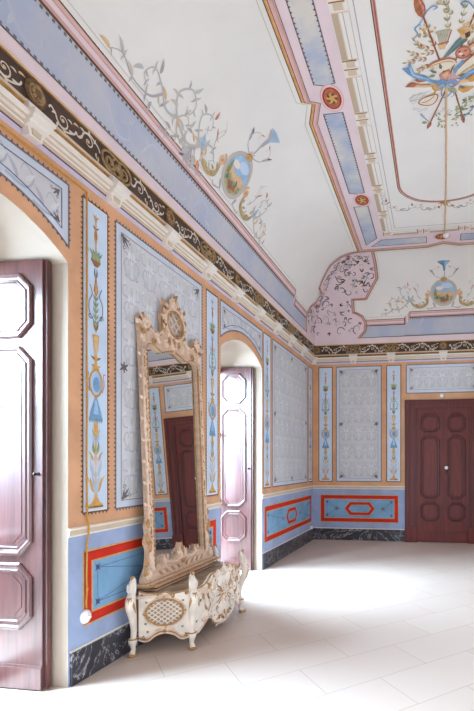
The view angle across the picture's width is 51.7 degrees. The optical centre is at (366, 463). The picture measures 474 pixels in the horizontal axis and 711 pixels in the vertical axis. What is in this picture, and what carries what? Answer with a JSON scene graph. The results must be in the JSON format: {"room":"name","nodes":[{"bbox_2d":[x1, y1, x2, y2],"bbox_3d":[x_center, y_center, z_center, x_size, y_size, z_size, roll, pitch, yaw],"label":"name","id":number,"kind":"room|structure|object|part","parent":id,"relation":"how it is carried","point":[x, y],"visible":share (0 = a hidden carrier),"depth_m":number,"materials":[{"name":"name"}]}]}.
{"room":"historic interior","nodes":[
{"label":"historic interior","id":0,"kind":"room"},
{"bbox_2d":[0,119,312,687],"bbox_3d":[-2.078,-0.300,4.725,0.665,3.600,9.210,0,0,9],"label":"wall","id":1,"kind":"structure","parent":0,"point":[43,211],"depth_m":3.48,"materials":[{"name":"multicoloured paint"}]},
{"bbox_2d":[0,259,50,689],"bbox_3d":[-2.361,0.069,3.075,0.487,2.838,0.088,0,0,9],"label":"door","id":2,"kind":"structure","parent":1,"relation":"in","point":[25,285],"depth_m":3.05,"materials":[{"name":"brown wood"}]},
{"bbox_3d":[-2.399,0.882,3.065,0.375,0.445,0.022,0,0,9],"label":"panel","id":3,"kind":"part","parent":2,"relation":"part of","materials":[{"name":"brown wood"}]},
{"bbox_3d":[-2.399,-0.083,3.065,0.375,1.395,0.022,0,0,9],"label":"panel","id":4,"kind":"part","parent":2,"relation":"part of","materials":[{"name":"brown wood"}]},
{"bbox_3d":[-2.399,-1.050,3.065,0.375,0.430,0.022,0,0,9],"label":"panel","id":5,"kind":"part","parent":2,"relation":"part of","materials":[{"name":"brown wood"}]},
{"bbox_3d":[-2.092,-1.661,2.458,0.004,0.452,1.297,0,0,9],"label":"overdoor panel","id":6,"kind":"part","parent":1,"relation":"part of","materials":[{"name":"grey"}]},
{"bbox_2d":[0,123,89,608],"bbox_3d":[-2.098,-0.449,2.293,0.023,2.925,1.895,0,0,9],"label":"cable","id":7,"kind":"object","parent":1,"relation":"attached to","point":[1,125],"visible":1,"depth_m":3.22,"materials":[{"name":"gold metal"}]},
{"bbox_2d":[79,609,91,623],"bbox_3d":[-1.952,1.072,3.217,0.049,0.100,0.100,0,0,9],"label":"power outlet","id":8,"kind":"object","parent":1,"relation":"attached to","point":[85,616],"visible":1,"depth_m":3.20,"materials":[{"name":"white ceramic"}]},
{"bbox_3d":[-1.959,-0.757,3.324,0.004,2.255,0.290,0,0,9],"label":"pilaster panel","id":9,"kind":"part","parent":1,"relation":"part of","materials":[{"name":"blue paint"}]},
{"bbox_2d":[70,622,142,686],"bbox_3d":[-1.835,1.382,4.157,0.038,0.236,2.158,0,0,9],"label":"baseboard","id":10,"kind":"structure","parent":1,"relation":"attached to","point":[91,657],"depth_m":3.34,"materials":[{"name":"black stone"}]},
{"bbox_2d":[68,502,221,537],"bbox_3d":[-1.825,0.467,4.156,0.018,0.066,2.186,0,0,9],"label":"trim","id":11,"kind":"structure","parent":1,"relation":"attached to","point":[98,527],"depth_m":3.45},
{"bbox_3d":[-1.829,0.876,4.171,0.002,0.528,1.954,0,0,9],"label":"dado panel","id":12,"kind":"part","parent":1,"relation":"part of","materials":[{"name":"blue paint"}]},
{"bbox_3d":[-1.828,-0.757,4.176,0.004,2.255,1.350,0,0,9],"label":"damask panel","id":13,"kind":"part","parent":1,"relation":"part of","materials":[{"name":"grey"}]},
{"bbox_2d":[0,27,317,364],"bbox_3d":[-1.688,-2.192,4.716,0.120,0.485,8.910,0,0,9],"label":"crown molding","id":14,"kind":"structure","parent":1,"relation":"attached to","point":[32,103],"depth_m":3.44,"materials":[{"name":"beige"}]},
{"bbox_3d":[-1.695,-0.757,5.043,0.004,2.255,0.305,0,0,9],"label":"pilaster panel","id":15,"kind":"part","parent":1,"relation":"part of","materials":[{"name":"blue paint"}]},
{"bbox_2d":[220,367,253,569],"bbox_3d":[-1.839,0.069,6.473,0.487,2.838,0.088,0,0,9],"label":"door","id":16,"kind":"structure","parent":1,"relation":"in","point":[237,383],"depth_m":6.46,"materials":[{"name":"brown wood"}]},
{"bbox_3d":[-1.877,0.882,6.464,0.375,0.445,0.022,0,0,9],"label":"panel","id":17,"kind":"part","parent":16,"relation":"part of","materials":[{"name":"brown wood"}]},
{"bbox_3d":[-1.877,-0.083,6.464,0.375,1.395,0.022,0,0,9],"label":"panel","id":18,"kind":"part","parent":16,"relation":"part of","materials":[{"name":"brown wood"}]},
{"bbox_3d":[-1.877,-1.050,6.464,0.375,0.430,0.022,0,0,9],"label":"panel","id":19,"kind":"part","parent":16,"relation":"part of","materials":[{"name":"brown wood"}]},
{"bbox_3d":[-1.571,-1.661,5.856,0.004,0.452,1.298,0,0,9],"label":"overdoor panel","id":20,"kind":"part","parent":1,"relation":"part of","materials":[{"name":"grey"}]},
{"bbox_3d":[-1.446,-0.757,6.669,0.004,2.255,0.325,0,0,9],"label":"pilaster panel","id":21,"kind":"part","parent":1,"relation":"part of","materials":[{"name":"blue paint"}]},
{"bbox_2d":[262,528,313,569],"bbox_3d":[-1.275,1.382,7.809,0.038,0.236,2.670,0,0,9],"label":"baseboard","id":22,"kind":"structure","parent":1,"relation":"attached to","point":[271,556],"depth_m":7.42,"materials":[{"name":"black stone"}]},
{"bbox_2d":[262,485,313,498],"bbox_3d":[-1.266,0.467,7.800,0.018,0.066,2.684,0,0,9],"label":"trim","id":23,"kind":"structure","parent":1,"relation":"attached to","point":[268,495],"depth_m":7.43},
{"bbox_3d":[-1.274,0.876,7.783,0.003,0.528,2.464,0,0,9],"label":"dado panel","id":24,"kind":"part","parent":1,"relation":"part of","materials":[{"name":"blue paint"}]},
{"bbox_3d":[-1.272,-0.757,7.798,0.004,2.255,1.880,0,0,9],"label":"damask panel","id":25,"kind":"part","parent":1,"relation":"part of","materials":[{"name":"grey paint"}]},
{"bbox_3d":[-1.099,-0.757,8.930,0.004,2.255,0.280,0,0,9],"label":"pilaster panel","id":26,"kind":"part","parent":1,"relation":"part of","materials":[{"name":"blue paint"}]},
{"bbox_2d":[0,0,473,339],"bbox_3d":[0.759,-3.013,4.341,4.990,1.203,8.832,0,0,9],"label":"ceiling","id":27,"kind":"structure","parent":0,"point":[305,138],"depth_m":4.60,"materials":[{"name":"paint"}]},
{"bbox_3d":[0.766,-3.612,4.387,1.880,0.004,5.625,0,0,9],"label":"painted moulding","id":28,"kind":"part","parent":27,"relation":"part of","materials":[{"name":"beige"}]},
{"bbox_2d":[444,85,446,233],"bbox_3d":[0.991,-3.603,5.795,0.032,0.020,2.843,0,0,9],"label":"cable","id":29,"kind":"object","parent":27,"relation":"attached to","point":[446,85],"visible":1,"depth_m":5.34,"materials":[{"name":"gold metal"}]},
{"bbox_2d":[0,539,473,710],"bbox_3d":[0.679,1.550,3.821,7.870,0.100,10.560,0,0,9],"label":"floor","id":30,"kind":"structure","parent":0,"point":[330,625],"depth_m":3.75,"materials":[{"name":"tile"}]},
{"bbox_2d":[124,545,248,657],"bbox_3d":[-1.531,1.186,4.216,0.520,0.632,1.501,0,0,9],"label":"console table","id":31,"kind":"object","parent":30,"relation":"on","point":[181,609],"visible":0.99,"depth_m":3.71,"materials":[{"name":"wood"}]},
{"bbox_3d":[-1.818,1.178,3.561,0.078,0.386,0.119,0,0,9],"label":"leg","id":32,"kind":"part","parent":31,"relation":"part of","materials":[{"name":"white wood"}]},
{"bbox_3d":[-1.779,1.210,4.254,0.020,0.300,1.200,0,0,9],"label":"panel","id":33,"kind":"part","parent":31,"relation":"part of","materials":[{"name":"white wood"}]},
{"bbox_3d":[-1.614,1.025,3.671,0.389,0.047,0.010,0,0,-14],"label":"moulding","id":34,"kind":"part","parent":31,"relation":"part of","materials":[{"name":"white wood"}]},
{"bbox_3d":[-1.617,1.207,3.684,0.384,0.404,0.022,0,0,-14],"label":"panel","id":35,"kind":"part","parent":31,"relation":"part of","materials":[{"name":"white wood"}]},
{"bbox_2d":[135,295,218,590],"bbox_3d":[-1.726,-0.265,4.216,0.206,2.605,1.180,0,0,9],"label":"mirror","id":36,"kind":"object","parent":31,"relation":"on","point":[176,540],"visible":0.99,"depth_m":4.12,"materials":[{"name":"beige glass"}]},
{"bbox_2d":[147,345,201,563],"bbox_3d":[-1.750,-0.061,4.204,0.084,1.920,0.820,0,0,9],"label":"mirror glass","id":37,"kind":"object","parent":36,"relation":"attached to","point":[174,413],"depth_m":4.19,"materials":[{"name":"clear"}]},
{"bbox_3d":[-1.706,0.839,4.197,0.053,0.242,0.820,0,0,9],"label":"rail","id":38,"kind":"part","parent":36,"relation":"part of","materials":[{"name":"beige wood"}]},
{"bbox_3d":[-1.402,1.178,3.708,0.073,0.386,0.123,0,0,-40],"label":"leg","id":39,"kind":"part","parent":31,"relation":"part of","materials":[{"name":"white wood"}]},
{"bbox_3d":[-1.337,1.191,4.186,0.081,0.482,0.930,0,0,9],"label":"panel","id":40,"kind":"part","parent":31,"relation":"part of","materials":[{"name":"white wood"}]},
{"bbox_3d":[-1.256,1.178,4.662,0.123,0.386,0.073,0,0,-33],"label":"leg","id":41,"kind":"part","parent":31,"relation":"part of","materials":[{"name":"white wood"}]},
{"bbox_2d":[313,360,473,542],"bbox_3d":[1.449,-0.300,8.840,6.470,3.600,0.205,0,0,9],"label":"wall","id":42,"kind":"structure","parent":0,"point":[359,409],"depth_m":8.96,"materials":[{"name":"multicoloured paint"}]},
{"bbox_3d":[-0.818,-0.772,9.086,0.311,2.285,0.004,0,0,9],"label":"pilaster panel","id":43,"kind":"part","parent":42,"relation":"part of","materials":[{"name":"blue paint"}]},
{"bbox_3d":[-0.164,-0.772,8.986,0.930,2.285,0.004,0,0,9],"label":"damask panel","id":44,"kind":"part","parent":42,"relation":"part of","materials":[{"name":"grey paint"}]},
{"bbox_2d":[313,485,404,488],"bbox_3d":[-0.172,0.467,8.981,1.823,0.066,0.018,0,0,9],"label":"trim","id":45,"kind":"structure","parent":42,"relation":"attached to","point":[315,486],"depth_m":8.98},
{"bbox_2d":[314,527,404,541],"bbox_3d":[-0.161,1.382,8.989,1.805,0.236,0.038,0,0,9],"label":"baseboard","id":46,"kind":"structure","parent":42,"relation":"attached to","point":[364,534],"depth_m":8.97,"materials":[{"name":"black stone"}]},
{"bbox_3d":[-0.157,0.881,8.984,1.549,0.538,0.003,0,0,9],"label":"dado panel","id":47,"kind":"part","parent":42,"relation":"part of","materials":[{"name":"blue paint"}]},
{"bbox_2d":[314,334,473,364],"bbox_3d":[1.425,-2.192,8.684,5.070,0.485,0.120,0,0,9],"label":"crown molding","id":48,"kind":"structure","parent":42,"relation":"attached to","point":[458,346],"depth_m":8.83,"materials":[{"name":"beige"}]},
{"bbox_3d":[0.516,-0.772,8.882,0.312,2.285,0.004,0,0,9],"label":"pilaster panel","id":49,"kind":"part","parent":42,"relation":"part of","materials":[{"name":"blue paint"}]},
{"bbox_2d":[405,399,473,543],"bbox_3d":[1.431,0.142,8.690,1.434,2.715,0.106,0,0,9],"label":"door","id":50,"kind":"structure","parent":42,"relation":"in","point":[439,433],"depth_m":8.72,"materials":[{"name":"brown wood"}]},
{"bbox_3d":[1.197,0.915,8.741,0.375,0.380,0.022,0,0,9],"label":"panel","id":51,"kind":"part","parent":50,"relation":"part of","materials":[{"name":"brown wood"}]},
{"bbox_3d":[1.197,0.075,8.741,0.375,1.210,0.022,0,0,9],"label":"panel","id":52,"kind":"part","parent":50,"relation":"part of","materials":[{"name":"brown wood"}]},
{"bbox_3d":[1.197,-0.762,8.741,0.375,0.375,0.022,0,0,9],"label":"panel","id":53,"kind":"part","parent":50,"relation":"part of","materials":[{"name":"brown wood"}]},
{"bbox_3d":[1.683,0.915,8.666,0.339,0.380,0.022,0,0,9],"label":"panel","id":54,"kind":"part","parent":50,"relation":"part of","materials":[{"name":"brown wood"}]},
{"bbox_3d":[1.683,0.075,8.666,0.339,1.210,0.022,0,0,9],"label":"panel","id":55,"kind":"part","parent":50,"relation":"part of","materials":[{"name":"brown wood"}]},
{"bbox_3d":[1.683,-0.762,8.666,0.339,0.375,0.022,0,0,9],"label":"panel","id":56,"kind":"part","parent":50,"relation":"part of","materials":[{"name":"brown wood"}]},
{"bbox_3d":[1.434,-1.623,8.741,1.410,0.585,0.004,0,0,9],"label":"damask panel","id":57,"kind":"part","parent":42,"relation":"part of","materials":[{"name":"grey"}]}
]}

